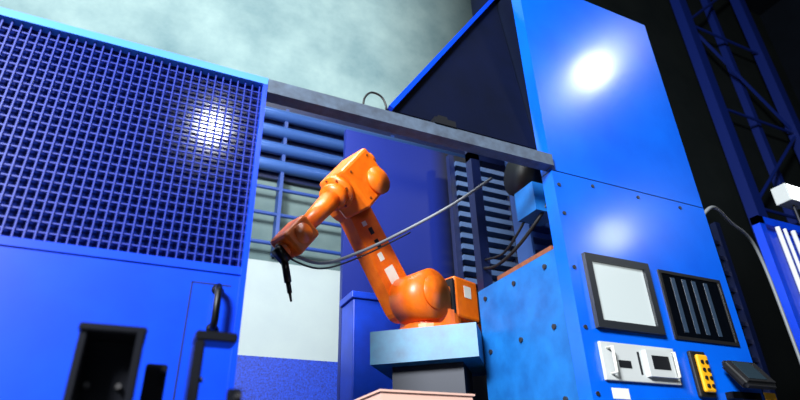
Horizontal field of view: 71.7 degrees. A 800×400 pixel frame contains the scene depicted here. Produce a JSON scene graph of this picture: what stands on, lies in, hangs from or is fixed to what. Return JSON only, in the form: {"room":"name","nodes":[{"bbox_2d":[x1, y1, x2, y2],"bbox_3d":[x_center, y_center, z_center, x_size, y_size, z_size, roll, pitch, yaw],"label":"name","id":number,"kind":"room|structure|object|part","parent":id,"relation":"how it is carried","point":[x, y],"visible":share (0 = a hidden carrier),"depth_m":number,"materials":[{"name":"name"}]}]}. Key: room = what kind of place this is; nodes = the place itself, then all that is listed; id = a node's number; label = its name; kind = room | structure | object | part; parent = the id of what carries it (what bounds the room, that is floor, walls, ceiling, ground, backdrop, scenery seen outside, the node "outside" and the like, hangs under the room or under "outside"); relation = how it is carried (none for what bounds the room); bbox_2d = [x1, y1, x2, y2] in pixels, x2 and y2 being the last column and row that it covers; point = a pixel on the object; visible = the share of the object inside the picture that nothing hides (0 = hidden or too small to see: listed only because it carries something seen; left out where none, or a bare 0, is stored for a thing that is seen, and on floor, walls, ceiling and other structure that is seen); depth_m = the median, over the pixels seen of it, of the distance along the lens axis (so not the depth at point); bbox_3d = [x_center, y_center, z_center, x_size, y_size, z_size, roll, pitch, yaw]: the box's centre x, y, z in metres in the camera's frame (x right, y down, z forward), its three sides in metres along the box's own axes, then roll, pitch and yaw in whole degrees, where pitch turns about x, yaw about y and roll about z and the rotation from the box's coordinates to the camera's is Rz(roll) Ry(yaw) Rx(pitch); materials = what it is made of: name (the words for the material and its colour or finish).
{"room":"factory floor","nodes":[
{"label":"factory floor","id":0,"kind":"room"},
{"bbox_2d":[0,0,799,399],"bbox_3d":[0.099,-1.748,8.370,22.000,12.000,0.320,11,-31,-23],"label":"wall","id":1,"kind":"structure","parent":0,"point":[345,49],"depth_m":7.78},
{"bbox_3d":[-4.502,1.726,3.788,11.400,1.780,0.020,11,-31,-23],"label":"dado panel","id":2,"kind":"part","parent":1,"relation":"part of","materials":[{"name":"blue paint"}]},
{"bbox_3d":[-4.538,0.494,4.453,11.400,1.020,0.015,11,-31,-23],"label":"render panel","id":3,"kind":"part","parent":1,"relation":"part of","materials":[{"name":"white paint"}]},
{"bbox_2d":[250,102,464,256],"bbox_3d":[-1.812,-0.435,6.273,7.400,2.100,0.205,11,-31,-23],"label":"pipes","id":4,"kind":"object","parent":1,"relation":"attached to","point":[299,147],"visible":0.06,"depth_m":6.66,"materials":[{"name":"blue metal"}]},
{"bbox_3d":[-1.860,-0.817,6.563,7.400,1.150,0.040,11,-31,-23],"label":"backing plate","id":5,"kind":"part","parent":4,"relation":"part of","materials":[{"name":"blue paint"}]},
{"bbox_2d":[727,0,779,15],"bbox_3d":[0.385,-7.574,10.435,22.000,0.200,19.000,11,-31,-23],"label":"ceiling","id":6,"kind":"structure","parent":0,"point":[758,7],"depth_m":15.01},
{"bbox_2d":[760,0,799,102],"bbox_3d":[10.629,-0.186,11.845,0.300,12.000,19.000,11,-31,-23],"label":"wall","id":7,"kind":"structure","parent":0,"point":[781,21],"depth_m":14.52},
{"bbox_3d":[0.696,3.131,4.677,22.000,0.120,19.000,11,-31,-23],"label":"floor","id":8,"kind":"structure","parent":0,"visible":0},
{"bbox_2d":[62,322,147,399],"bbox_3d":[-0.745,0.740,1.251,0.163,0.920,0.224,11,-31,-23],"label":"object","id":9,"kind":"object","parent":8,"relation":"on","point":[106,360],"visible":1,"depth_m":1.47,"materials":[{"name":"black metal"}]},
{"bbox_2d":[0,7,267,399],"bbox_3d":[-2.255,0.114,1.568,3.570,2.400,0.118,11,-31,-23],"label":"fence","id":10,"kind":"object","parent":8,"relation":"on","point":[129,170],"visible":0.95,"depth_m":2.27,"materials":[{"name":"blue metal"}]},
{"bbox_3d":[-2.257,0.580,1.347,3.565,1.370,0.030,11,-31,-23],"label":"panel","id":11,"kind":"part","parent":10,"relation":"part of","materials":[{"name":"blue paint"}]},
{"bbox_3d":[-2.298,-0.912,2.150,3.570,0.040,0.060,11,-31,-23],"label":"fence rail","id":12,"kind":"part","parent":10,"relation":"part of","materials":[{"name":"blue metal"}]},
{"bbox_3d":[-0.728,0.421,2.190,0.044,0.204,0.073,11,-31,-23],"label":"door handle","id":13,"kind":"part","parent":10,"relation":"part of","materials":[{"name":"black metal"}]},
{"bbox_2d":[266,79,553,170],"bbox_3d":[0.133,-0.460,3.211,1.806,0.214,0.090,11,-31,-23],"label":"overhead beam","id":14,"kind":"structure","parent":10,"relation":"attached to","point":[442,131],"depth_m":3.12,"materials":[{"name":"metal"}]},
{"bbox_2d":[140,363,167,399],"bbox_3d":[-0.703,0.864,1.426,0.100,0.865,0.074,11,-31,-23],"label":"door handle","id":15,"kind":"object","parent":8,"relation":"on","point":[153,385],"visible":1,"depth_m":1.60,"materials":[{"name":"black plastic"}]},
{"bbox_2d":[183,330,237,399],"bbox_3d":[-0.528,0.806,1.399,0.115,0.933,0.090,11,-31,-23],"label":"bracket","id":16,"kind":"object","parent":8,"relation":"on","point":[202,339],"visible":1,"depth_m":1.55,"materials":[{"name":"black metal"}]},
{"bbox_2d":[226,389,241,399],"bbox_3d":[-0.395,0.790,1.178,0.076,0.745,0.074,11,-31,-23],"label":"bracket","id":17,"kind":"object","parent":8,"relation":"on","point":[231,394],"visible":1,"depth_m":1.34,"materials":[{"name":"black metal"}]},
{"bbox_2d":[340,290,399,399],"bbox_3d":[-0.158,1.722,4.238,0.590,1.990,0.297,11,-31,-23],"label":"cabinet","id":18,"kind":"object","parent":8,"relation":"on","point":[363,314],"visible":0.53,"depth_m":4.37,"materials":[{"name":"blue metal"}]},
{"bbox_3d":[-0.183,0.872,4.696,0.590,0.059,0.297,11,-31,-23],"label":"power source lid","id":19,"kind":"part","parent":18,"relation":"part of","materials":[{"name":"blue paint"}]},
{"bbox_2d":[355,389,474,399],"bbox_3d":[0.060,1.442,2.631,0.520,0.950,0.440,11,-31,-23],"label":"cardboard box","id":20,"kind":"object","parent":8,"relation":"on","point":[380,394],"visible":1,"depth_m":2.66,"materials":[{"name":"beige"}]},
{"bbox_2d":[337,129,511,399],"bbox_3d":[0.883,1.242,5.292,3.072,3.780,0.060,11,-31,-23],"label":"wall","id":21,"kind":"structure","parent":8,"relation":"on","point":[418,189],"depth_m":5.47,"materials":[{"name":"blue metal"}]},
{"bbox_2d":[370,322,485,399],"bbox_3d":[0.247,1.658,3.624,0.724,1.500,0.660,-8,-29,12],"label":"pedestal","id":22,"kind":"object","parent":8,"relation":"on","point":[441,358],"visible":0.9,"depth_m":3.65,"materials":[{"name":"teal paint"}]},
{"bbox_2d":[270,148,492,332],"bbox_3d":[-0.064,0.316,3.971,1.844,1.234,0.905,11,-31,-22],"label":"robot","id":23,"kind":"object","parent":22,"relation":"on","point":[423,298],"visible":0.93,"depth_m":3.82,"materials":[{"name":"orange paint"}]},
{"bbox_3d":[-0.209,0.340,4.033,0.115,1.006,0.854,-26,-37,38],"label":"robot arm","id":24,"kind":"part","parent":23,"relation":"part of","materials":[{"name":"orange paint"}]},
{"bbox_3d":[0.424,0.764,4.139,0.205,0.310,0.270,-26,-37,38],"label":"robot motor","id":25,"kind":"part","parent":23,"relation":"part of","materials":[{"name":"orange paint"}]},
{"bbox_2d":[446,154,518,390],"bbox_3d":[0.873,1.198,5.040,0.740,3.620,0.110,11,-31,-23],"label":"louvered vent","id":26,"kind":"object","parent":8,"relation":"on","point":[497,205],"visible":0.59,"depth_m":5.54,"materials":[{"name":"metal"}]},
{"bbox_2d":[465,0,764,399],"bbox_3d":[1.385,0.030,4.164,1.392,4.820,1.018,11,-31,-23],"label":"tall cabinet","id":27,"kind":"object","parent":8,"relation":"on","point":[619,275],"visible":0.95,"depth_m":3.65,"materials":[{"name":"metal"}]},
{"bbox_2d":[387,0,535,149],"bbox_3d":[0.356,-1.090,3.871,1.093,1.624,0.219,12,-31,-24],"label":"panel","id":28,"kind":"object","parent":27,"relation":"attached to","point":[471,82],"visible":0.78,"depth_m":3.69,"materials":[{"name":"blue paint"}]},
{"bbox_3d":[1.341,-0.417,4.493,1.380,2.320,0.850,11,-31,-23],"label":"cabinet frame","id":29,"kind":"part","parent":27,"relation":"part of","materials":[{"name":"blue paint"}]},
{"bbox_3d":[1.021,0.461,3.690,0.500,0.029,0.580,11,-31,-23],"label":"cabinet shelf plate","id":30,"kind":"part","parent":27,"relation":"part of","materials":[{"name":"blue metal"}]},
{"bbox_3d":[1.335,0.910,3.079,0.560,0.205,0.020,11,-31,-23],"label":"operator panel plate","id":31,"kind":"part","parent":27,"relation":"part of","materials":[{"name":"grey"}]},
{"bbox_2d":[687,350,716,397],"bbox_3d":[1.770,1.012,3.229,0.130,0.265,0.061,11,-31,-23],"label":"station","id":32,"kind":"object","parent":27,"relation":"attached to","point":[698,361],"visible":1,"depth_m":3.20,"materials":[{"name":"yellow plastic"}]},
{"bbox_2d":[722,360,776,399],"bbox_3d":[2.107,1.085,3.301,0.370,0.248,0.170,11,-31,-23],"label":"pendant","id":33,"kind":"object","parent":27,"relation":"attached to","point":[747,374],"visible":1,"depth_m":3.25,"materials":[{"name":"black plastic"}]},
{"bbox_2d":[704,206,799,363],"bbox_3d":[2.791,1.234,4.034,1.537,2.506,0.087,24,-37,-39],"label":"conduit","id":34,"kind":"object","parent":27,"relation":"attached to","point":[709,208],"visible":0.88,"depth_m":4.77,"materials":[{"name":"grey"}]},
{"bbox_2d":[670,0,799,263],"bbox_3d":[7.579,-0.450,11.175,2.830,11.986,0.400,11,-31,-23],"label":"lattice column","id":35,"kind":"structure","parent":8,"relation":"on","point":[751,199],"depth_m":12.02,"materials":[{"name":"blue metal"}]},
{"bbox_2d":[709,222,777,399],"bbox_3d":[3.721,1.746,5.982,0.580,3.400,0.080,11,-31,-23],"label":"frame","id":36,"kind":"object","parent":8,"relation":"on","point":[740,305],"visible":0.32,"depth_m":6.38,"materials":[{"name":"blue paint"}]},
{"bbox_2d":[749,215,799,352],"bbox_3d":[4.143,1.522,4.968,1.480,2.814,0.140,11,-31,-23],"label":"rack","id":37,"kind":"object","parent":8,"relation":"on","point":[778,241],"visible":1,"depth_m":5.21,"materials":[{"name":"blue metal"}]},
{"bbox_2d":[771,183,799,224],"bbox_3d":[4.126,0.090,5.786,0.320,0.479,0.165,11,-31,-23],"label":"work light","id":38,"kind":"object","parent":37,"relation":"on","point":[785,195],"visible":1,"depth_m":5.78,"materials":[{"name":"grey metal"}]},
{"bbox_3d":[4.127,0.179,5.741,0.030,0.279,0.030,11,-31,-23],"label":"stem","id":39,"kind":"part","parent":38,"relation":"part of","materials":[{"name":"grey metal"}]}
]}

